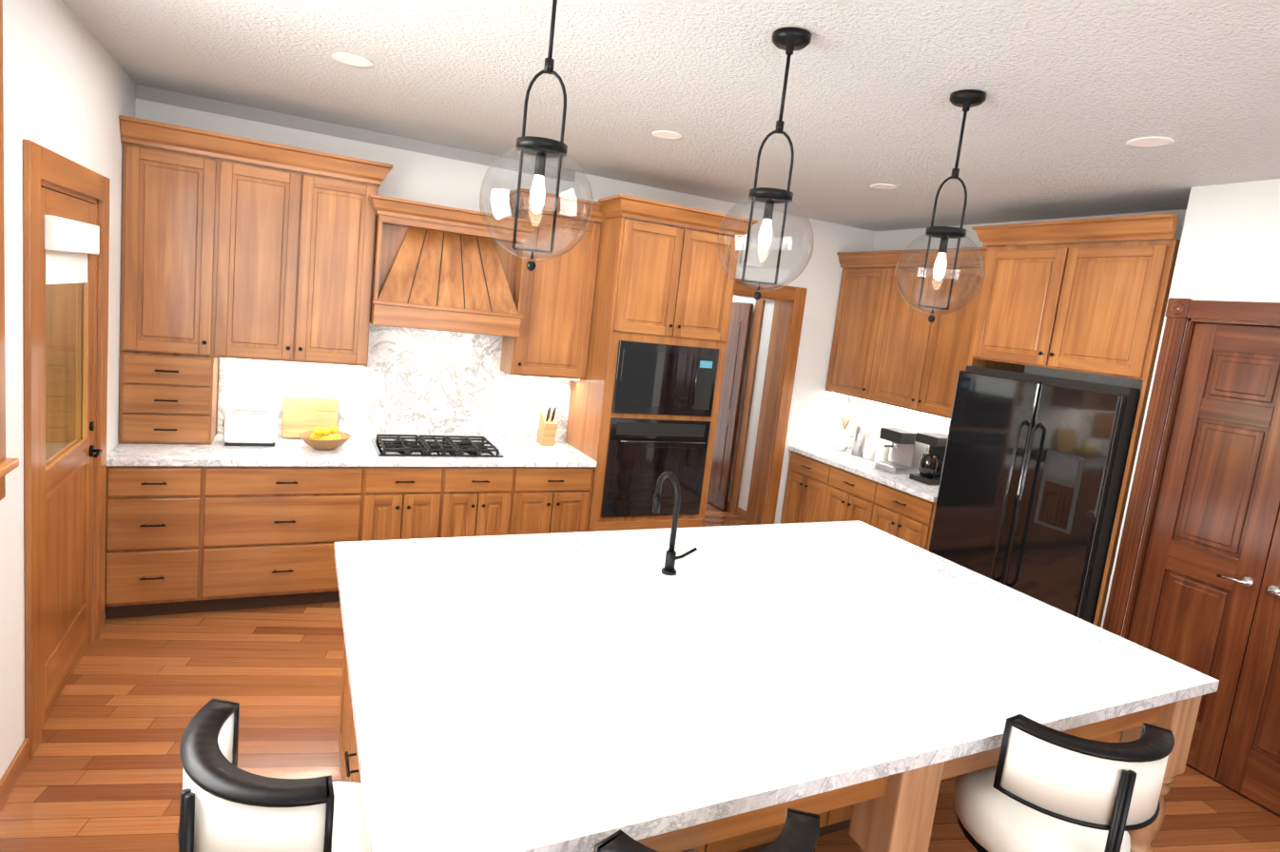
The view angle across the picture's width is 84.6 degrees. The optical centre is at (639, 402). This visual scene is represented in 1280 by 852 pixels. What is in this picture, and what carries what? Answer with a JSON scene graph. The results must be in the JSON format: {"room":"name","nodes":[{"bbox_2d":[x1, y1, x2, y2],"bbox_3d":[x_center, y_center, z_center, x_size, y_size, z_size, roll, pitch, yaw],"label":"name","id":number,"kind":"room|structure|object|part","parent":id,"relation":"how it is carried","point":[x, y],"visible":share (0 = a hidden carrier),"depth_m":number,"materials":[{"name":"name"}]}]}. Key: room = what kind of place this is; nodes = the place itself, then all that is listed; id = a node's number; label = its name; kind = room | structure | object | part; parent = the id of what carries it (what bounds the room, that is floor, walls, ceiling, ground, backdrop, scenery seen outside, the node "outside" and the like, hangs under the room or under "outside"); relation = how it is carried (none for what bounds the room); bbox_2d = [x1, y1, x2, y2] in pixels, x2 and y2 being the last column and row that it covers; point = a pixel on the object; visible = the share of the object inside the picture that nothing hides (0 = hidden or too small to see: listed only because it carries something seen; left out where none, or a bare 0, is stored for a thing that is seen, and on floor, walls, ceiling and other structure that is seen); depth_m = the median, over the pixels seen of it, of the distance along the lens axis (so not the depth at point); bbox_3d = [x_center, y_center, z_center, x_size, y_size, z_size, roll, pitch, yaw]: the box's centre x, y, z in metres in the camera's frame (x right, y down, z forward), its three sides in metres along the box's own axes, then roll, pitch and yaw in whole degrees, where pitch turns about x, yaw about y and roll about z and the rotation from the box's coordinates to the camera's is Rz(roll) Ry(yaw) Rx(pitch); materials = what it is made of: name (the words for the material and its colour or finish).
{"room":"kitchen","nodes":[
{"label":"kitchen","id":0,"kind":"room"},
{"bbox_2d":[0,0,135,779],"bbox_3d":[-1.371,0.301,0.502,0.260,2.880,8.350,3,8,-26],"label":"wall","id":1,"kind":"structure","parent":0,"point":[69,87],"depth_m":2.55,"materials":[{"name":"white paint"}]},
{"bbox_2d":[40,186,102,725],"bbox_3d":[-2.466,0.204,3.041,0.093,2.146,0.846,3,8,-26],"label":"entry door","id":2,"kind":"structure","parent":1,"relation":"in","point":[69,240],"depth_m":3.07,"materials":[{"name":"brown wood"}]},
{"bbox_2d":[135,84,875,523],"bbox_3d":[-0.441,-0.241,5.399,5.670,2.880,0.144,3,8,-26],"label":"wall","id":3,"kind":"structure","parent":0,"point":[426,172],"depth_m":4.92,"materials":[{"name":"white paint"}]},
{"bbox_2d":[119,137,233,362],"bbox_3d":[-2.598,-0.834,3.986,0.499,1.100,0.326,3,8,-26],"label":"upper cabinet","id":4,"kind":"object","parent":3,"relation":"attached to","point":[178,210],"depth_m":3.84,"materials":[{"name":"brown wood"}]},
{"bbox_2d":[230,156,382,369],"bbox_3d":[-2.096,-0.810,4.232,0.893,1.100,0.326,3,8,-26],"label":"upper cabinet","id":5,"kind":"object","parent":3,"relation":"attached to","point":[304,242],"depth_m":4.11,"materials":[{"name":"brown wood"}]},
{"bbox_2d":[496,206,602,381],"bbox_3d":[-0.632,-0.741,4.950,0.550,1.100,0.326,3,8,-26],"label":"upper cabinet","id":6,"kind":"object","parent":3,"relation":"attached to","point":[549,340],"depth_m":4.81,"materials":[{"name":"brown wood"}]},
{"bbox_2d":[739,241,763,267],"bbox_3d":[0.914,-1.214,5.763,0.200,0.180,0.051,3,8,-26],"label":"door chime","id":7,"kind":"object","parent":3,"relation":"attached to","point":[755,256],"depth_m":5.74,"materials":[{"name":"white plastic"}]},
{"bbox_2d":[825,266,879,399],"bbox_3d":[1.992,-0.597,6.080,0.326,1.100,0.608,3,8,-26],"label":"upper cabinet","id":8,"kind":"object","parent":3,"relation":"attached to","point":[853,320],"depth_m":6.06,"materials":[{"name":"brown wood"}]},
{"bbox_2d":[0,501,1279,851],"bbox_3d":[1.257,1.616,4.065,8.300,0.060,12.000,3,8,-26],"label":"floor","id":9,"kind":"structure","parent":0,"point":[103,771],"depth_m":3.06,"materials":[{"name":"brown wood"}]},
{"bbox_2d":[104,468,207,619],"bbox_3d":[-2.727,0.704,4.030,0.436,0.870,0.646,3,8,-26],"label":"base cabinet","id":10,"kind":"object","parent":9,"relation":"on","point":[154,517],"depth_m":3.75,"materials":[{"name":"brown wood"}]},
{"bbox_2d":[177,698,368,851],"bbox_3d":[-0.739,1.178,1.583,0.607,1.010,0.607,3,8,-26],"label":"bar stool","id":11,"kind":"object","parent":9,"relation":"on","point":[227,804],"visible":0.92,"depth_m":1.30,"materials":[{"name":"white leather"}]},
{"bbox_2d":[203,468,378,611],"bbox_3d":[-2.137,0.732,4.318,0.878,0.870,0.646,3,8,-26],"label":"base cabinet","id":12,"kind":"object","parent":9,"relation":"on","point":[270,535],"depth_m":4.01,"materials":[{"name":"brown wood"}]},
{"bbox_2d":[106,434,595,468],"bbox_3d":[-1.651,0.305,4.465,2.715,0.040,0.661,3,8,-26],"label":"countertop","id":13,"kind":"structure","parent":12,"relation":"on","point":[358,452],"depth_m":4.14,"materials":[{"name":"white stone"}]},
{"bbox_2d":[116,347,222,446],"bbox_3d":[-2.715,-0.045,4.076,0.436,0.514,0.326,3,8,-26],"label":"drawer cabinet","id":14,"kind":"object","parent":13,"relation":"on","point":[167,397],"depth_m":3.94,"materials":[{"name":"brown wood"}]},
{"bbox_2d":[222,409,278,446],"bbox_3d":[-2.321,0.146,4.197,0.288,0.192,0.180,3,8,-26],"label":"toaster","id":15,"kind":"object","parent":13,"relation":"on","point":[248,428],"visible":1,"depth_m":4.12,"materials":[{"name":"white metal"}]},
{"bbox_2d":[281,396,338,438],"bbox_3d":[-2.104,0.096,4.497,0.320,0.255,0.081,3,8,-26],"label":"cutting board","id":16,"kind":"object","parent":13,"relation":"on","point":[300,415],"visible":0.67,"depth_m":4.48,"materials":[{"name":"brown wood"}]},
{"bbox_2d":[298,425,350,450],"bbox_3d":[-1.915,0.208,4.280,0.292,0.138,0.292,3,8,-26],"label":"fruit bowl","id":17,"kind":"object","parent":13,"relation":"on","point":[329,438],"visible":1,"depth_m":4.24,"materials":[{"name":"brown wood"}]},
{"bbox_2d":[370,430,504,457],"bbox_3d":[-1.329,0.276,4.614,0.770,0.048,0.470,3,8,-26],"label":"cooktop","id":18,"kind":"object","parent":13,"relation":"in","point":[386,443],"depth_m":4.57,"materials":[{"name":"black metal"}]},
{"bbox_2d":[536,407,557,446],"bbox_3d":[-0.670,0.163,5.112,0.090,0.285,0.172,3,8,-26],"label":"knife block","id":19,"kind":"object","parent":13,"relation":"on","point":[547,429],"visible":1,"depth_m":5.07,"materials":[{"name":"brown wood"}]},
{"bbox_2d":[374,468,458,540],"bbox_3d":[-1.568,0.759,4.598,0.528,0.870,0.646,3,8,-26],"label":"base cabinet","id":20,"kind":"object","parent":9,"relation":"on","point":[414,503],"depth_m":4.31,"materials":[{"name":"brown wood"}]},
{"bbox_2d":[454,468,526,537],"bbox_3d":[-1.190,0.776,4.783,0.586,0.870,0.646,3,8,-26],"label":"base cabinet","id":21,"kind":"object","parent":9,"relation":"on","point":[488,501],"depth_m":4.51,"materials":[{"name":"brown wood"}]},
{"bbox_2d":[523,468,595,534],"bbox_3d":[-0.767,0.796,4.990,0.628,0.870,0.646,3,8,-26],"label":"base cabinet","id":22,"kind":"object","parent":9,"relation":"on","point":[558,500],"depth_m":4.71,"materials":[{"name":"brown wood"}]},
{"bbox_2d":[561,194,747,531],"bbox_3d":[0.032,-0.051,5.200,0.920,2.660,0.676,3,8,-26],"label":"tall cabinet","id":23,"kind":"object","parent":9,"relation":"on","point":[647,408],"depth_m":4.85,"materials":[{"name":"brown wood"}]},
{"bbox_2d":[593,807,819,851],"bbox_3d":[0.046,1.277,1.496,0.622,1.010,0.622,3,8,-26],"label":"bar stool","id":24,"kind":"object","parent":9,"relation":"on","point":[800,831],"visible":0.94,"depth_m":1.31,"materials":[{"name":"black leather"}]},
{"bbox_2d":[336,536,1201,851],"bbox_3d":[0.331,1.221,2.662,2.678,0.880,1.718,3,8,-26],"label":"kitchen island","id":25,"kind":"object","parent":9,"relation":"on","point":[895,814],"depth_m":2.16,"materials":[{"name":"wood"}]},
{"bbox_2d":[333,532,820,851],"bbox_3d":[-0.396,0.732,2.211,0.970,0.040,1.750,3,8,-26],"label":"island countertop","id":26,"kind":"structure","parent":25,"relation":"on","point":[507,693],"depth_m":1.80,"materials":[{"name":"white stone"}]},
{"bbox_2d":[569,526,1006,795],"bbox_3d":[0.362,0.768,2.583,0.720,0.040,1.750,3,8,-26],"label":"island countertop","id":27,"kind":"structure","parent":25,"relation":"on","point":[857,709],"depth_m":2.16,"materials":[{"name":"white stone"}]},
{"bbox_2d":[702,521,1219,732],"bbox_3d":[1.147,0.805,2.967,1.030,0.040,1.750,3,8,-26],"label":"island countertop","id":28,"kind":"structure","parent":25,"relation":"on","point":[1012,651],"depth_m":2.63,"materials":[{"name":"white stone"}]},
{"bbox_2d":[780,452,822,523],"bbox_3d":[1.693,0.909,6.216,0.616,0.870,0.608,3,8,-26],"label":"base cabinet","id":29,"kind":"object","parent":9,"relation":"on","point":[802,486],"depth_m":6.12,"materials":[{"name":"brown wood"}]},
{"bbox_2d":[814,464,868,522],"bbox_3d":[1.911,0.993,5.764,0.616,0.870,0.655,3,8,-26],"label":"base cabinet","id":30,"kind":"object","parent":9,"relation":"on","point":[841,494],"depth_m":5.70,"materials":[{"name":"brown wood"}]},
{"bbox_2d":[860,479,936,550],"bbox_3d":[2.128,1.077,5.312,0.616,0.870,0.608,3,8,-26],"label":"base cabinet","id":31,"kind":"object","parent":9,"relation":"on","point":[910,519],"depth_m":5.13,"materials":[{"name":"brown wood"}]},
{"bbox_2d":[788,445,939,502],"bbox_3d":[1.954,0.544,5.702,0.631,0.040,1.625,3,8,-26],"label":"countertop","id":32,"kind":"structure","parent":31,"relation":"on","point":[829,455],"depth_m":5.57,"materials":[{"name":"white stone"}]},
{"bbox_2d":[835,405,855,451],"bbox_3d":[1.831,0.228,6.289,0.158,0.402,0.163,3,8,-26],"label":"vase","id":33,"kind":"object","parent":32,"relation":"on","point":[842,441],"visible":1,"depth_m":6.27,"materials":[{"name":"white ceramic"}]},
{"bbox_2d":[851,423,867,456],"bbox_3d":[1.915,0.317,6.144,0.098,0.282,0.098,1,9,-38],"label":"canister","id":34,"kind":"object","parent":32,"relation":"on","point":[860,429],"depth_m":6.11,"materials":[{"name":"white ceramic"}]},
{"bbox_2d":[858,433,872,460],"bbox_3d":[1.971,0.379,6.024,0.098,0.202,0.098,1,9,-38],"label":"canister","id":35,"kind":"object","parent":32,"relation":"on","point":[865,444],"depth_m":6.01,"materials":[{"name":"white ceramic"}]},
{"bbox_2d":[869,435,891,463],"bbox_3d":[2.033,0.383,5.898,0.108,0.242,0.108,1,9,-38],"label":"canister","id":36,"kind":"object","parent":32,"relation":"on","point":[872,448],"depth_m":5.86,"materials":[{"name":"white ceramic"}]},
{"bbox_2d":[874,426,927,474],"bbox_3d":[2.072,0.380,5.612,0.340,0.330,0.220,3,8,-26],"label":"espresso machine","id":37,"kind":"object","parent":32,"relation":"on","point":[908,450],"visible":0.85,"depth_m":5.56,"materials":[{"name":"silver metal"}]},
{"bbox_2d":[909,432,948,484],"bbox_3d":[2.239,0.423,5.314,0.260,0.360,0.226,3,8,-26],"label":"coffee maker","id":38,"kind":"object","parent":32,"relation":"on","point":[930,464],"visible":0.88,"depth_m":5.26,"materials":[{"name":"black"}]},
{"bbox_2d":[928,365,1141,624],"bbox_3d":[2.494,0.741,4.434,0.710,1.818,1.045,3,8,-26],"label":"refrigerator","id":39,"kind":"object","parent":9,"relation":"on","point":[1034,466],"visible":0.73,"depth_m":4.13,"materials":[{"name":"black metal"}]},
{"bbox_2d":[952,714,1174,851],"bbox_3d":[1.119,1.326,2.032,0.582,1.010,0.582,3,8,-26],"label":"bar stool","id":40,"kind":"object","parent":9,"relation":"on","point":[1038,787],"visible":0.98,"depth_m":1.79,"materials":[{"name":"white leather"}]},
{"bbox_2d":[61,0,1279,231],"bbox_3d":[1.584,-1.310,3.679,8.300,0.120,12.000,3,8,-26],"label":"ceiling","id":41,"kind":"structure","parent":0,"point":[1079,93],"depth_m":2.88,"materials":[{"name":"grey paint"}]},
{"bbox_2d":[331,52,374,68],"bbox_3d":[-1.236,-1.476,3.034,0.168,0.005,0.168,1,9,-35],"label":"recessed light","id":42,"kind":"object","parent":41,"relation":"in","point":[358,61],"depth_m":3.03,"materials":[{"name":"white plastic"}]},
{"bbox_2d":[479,0,593,271],"bbox_3d":[-0.268,-0.797,1.972,0.320,0.850,0.320,3,8,-26],"label":"pendant light","id":43,"kind":"object","parent":41,"relation":"hanging from","point":[541,149],"visible":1,"depth_m":1.98,"materials":[{"name":"clear glass"}]},
{"bbox_3d":[-0.294,-0.561,2.003,0.320,0.306,0.320,3,8,-26],"label":"glass","id":44,"kind":"part","parent":43,"relation":"part of","materials":[{"name":"clear glass"}]},
{"bbox_2d":[651,130,683,139],"bbox_3d":[0.146,-1.411,3.711,0.168,0.005,0.168,1,9,-35],"label":"recessed light","id":45,"kind":"object","parent":41,"relation":"in","point":[661,134],"depth_m":3.71,"materials":[{"name":"white plastic"}]},
{"bbox_2d":[717,27,814,300],"bbox_3d":[0.441,-0.764,2.319,0.320,0.850,0.320,3,8,-26],"label":"pendant light","id":46,"kind":"object","parent":41,"relation":"hanging from","point":[788,40],"visible":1,"depth_m":2.31,"materials":[{"name":"clear glass"}]},
{"bbox_3d":[0.415,-0.528,2.350,0.320,0.306,0.320,3,8,-26],"label":"glass","id":47,"kind":"part","parent":46,"relation":"part of","materials":[{"name":"clear glass"}]},
{"bbox_2d":[870,183,897,190],"bbox_3d":[1.519,-1.346,4.384,0.168,0.005,0.168,1,9,-35],"label":"recessed light","id":48,"kind":"object","parent":41,"relation":"in","point":[882,186],"depth_m":4.38,"materials":[{"name":"white plastic"}]},
{"bbox_2d":[894,89,986,322],"bbox_3d":[1.177,-0.730,2.679,0.320,0.850,0.320,3,8,-26],"label":"pendant light","id":49,"kind":"object","parent":41,"relation":"hanging from","point":[965,100],"visible":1,"depth_m":2.68,"materials":[{"name":"clear glass"}]},
{"bbox_3d":[1.150,-0.493,2.711,0.320,0.306,0.320,3,8,-26],"label":"glass","id":50,"kind":"part","parent":49,"relation":"part of","materials":[{"name":"clear glass"}]},
{"bbox_2d":[1125,135,1175,148],"bbox_3d":[2.127,-1.087,2.935,0.168,0.005,0.168,1,9,-35],"label":"recessed light","id":51,"kind":"object","parent":41,"relation":"in","point":[1151,142],"depth_m":2.93,"materials":[{"name":"white plastic"}]},
{"bbox_2d":[727,295,775,510],"bbox_3d":[0.865,-0.394,7.661,0.110,2.880,2.810,3,8,-26],"label":"wall","id":52,"kind":"structure","parent":0,"point":[766,323],"depth_m":6.95,"materials":[{"name":"white paint"}]},
{"bbox_2d":[707,302,753,510],"bbox_3d":[0.829,-0.003,7.463,0.046,2.128,0.760,3,8,-26],"label":"hall door","id":53,"kind":"structure","parent":52,"relation":"in","point":[736,353],"depth_m":7.23,"materials":[{"name":"brown wood"}]},
{"bbox_2d":[872,178,1279,637],"bbox_3d":[3.707,0.257,5.133,3.080,2.880,4.450,3,8,-26],"label":"wall","id":54,"kind":"structure","parent":0,"point":[1228,236],"depth_m":3.49,"materials":[{"name":"white paint"}]},
{"bbox_2d":[0,0,1279,811],"bbox_3d":[1.649,0.307,3.437,8.260,2.770,10.980,3,8,-26],"label":"trim","id":55,"kind":"structure","parent":54,"relation":"attached to","point":[48,168],"depth_m":3.42,"materials":[{"name":"brown wood"}]},
{"bbox_2d":[860,262,1020,422],"bbox_3d":[2.313,-0.473,5.413,0.326,1.100,1.140,3,8,-26],"label":"upper cabinet","id":56,"kind":"object","parent":54,"relation":"attached to","point":[913,363],"depth_m":5.40,"materials":[{"name":"brown wood"}]},
{"bbox_2d":[967,235,1180,384],"bbox_3d":[2.732,-0.565,4.306,0.556,0.740,1.075,3,8,-26],"label":"upper cabinet","id":57,"kind":"object","parent":54,"relation":"attached to","point":[1086,305],"depth_m":4.09,"materials":[{"name":"brown wood"}]},
{"bbox_2d":[1127,323,1279,778],"bbox_3d":[2.802,0.711,3.498,0.093,2.188,0.495,3,8,-26],"label":"pantry door","id":58,"kind":"structure","parent":54,"relation":"in","point":[1217,509],"depth_m":3.46,"materials":[{"name":"brown wood"}]},
{"bbox_2d":[1215,509,1279,814],"bbox_3d":[3.015,0.793,3.055,0.093,2.188,0.495,3,8,-26],"label":"pantry door","id":59,"kind":"structure","parent":54,"relation":"in","point":[1249,766],"depth_m":3.28,"materials":[{"name":"brown wood"}]}
]}

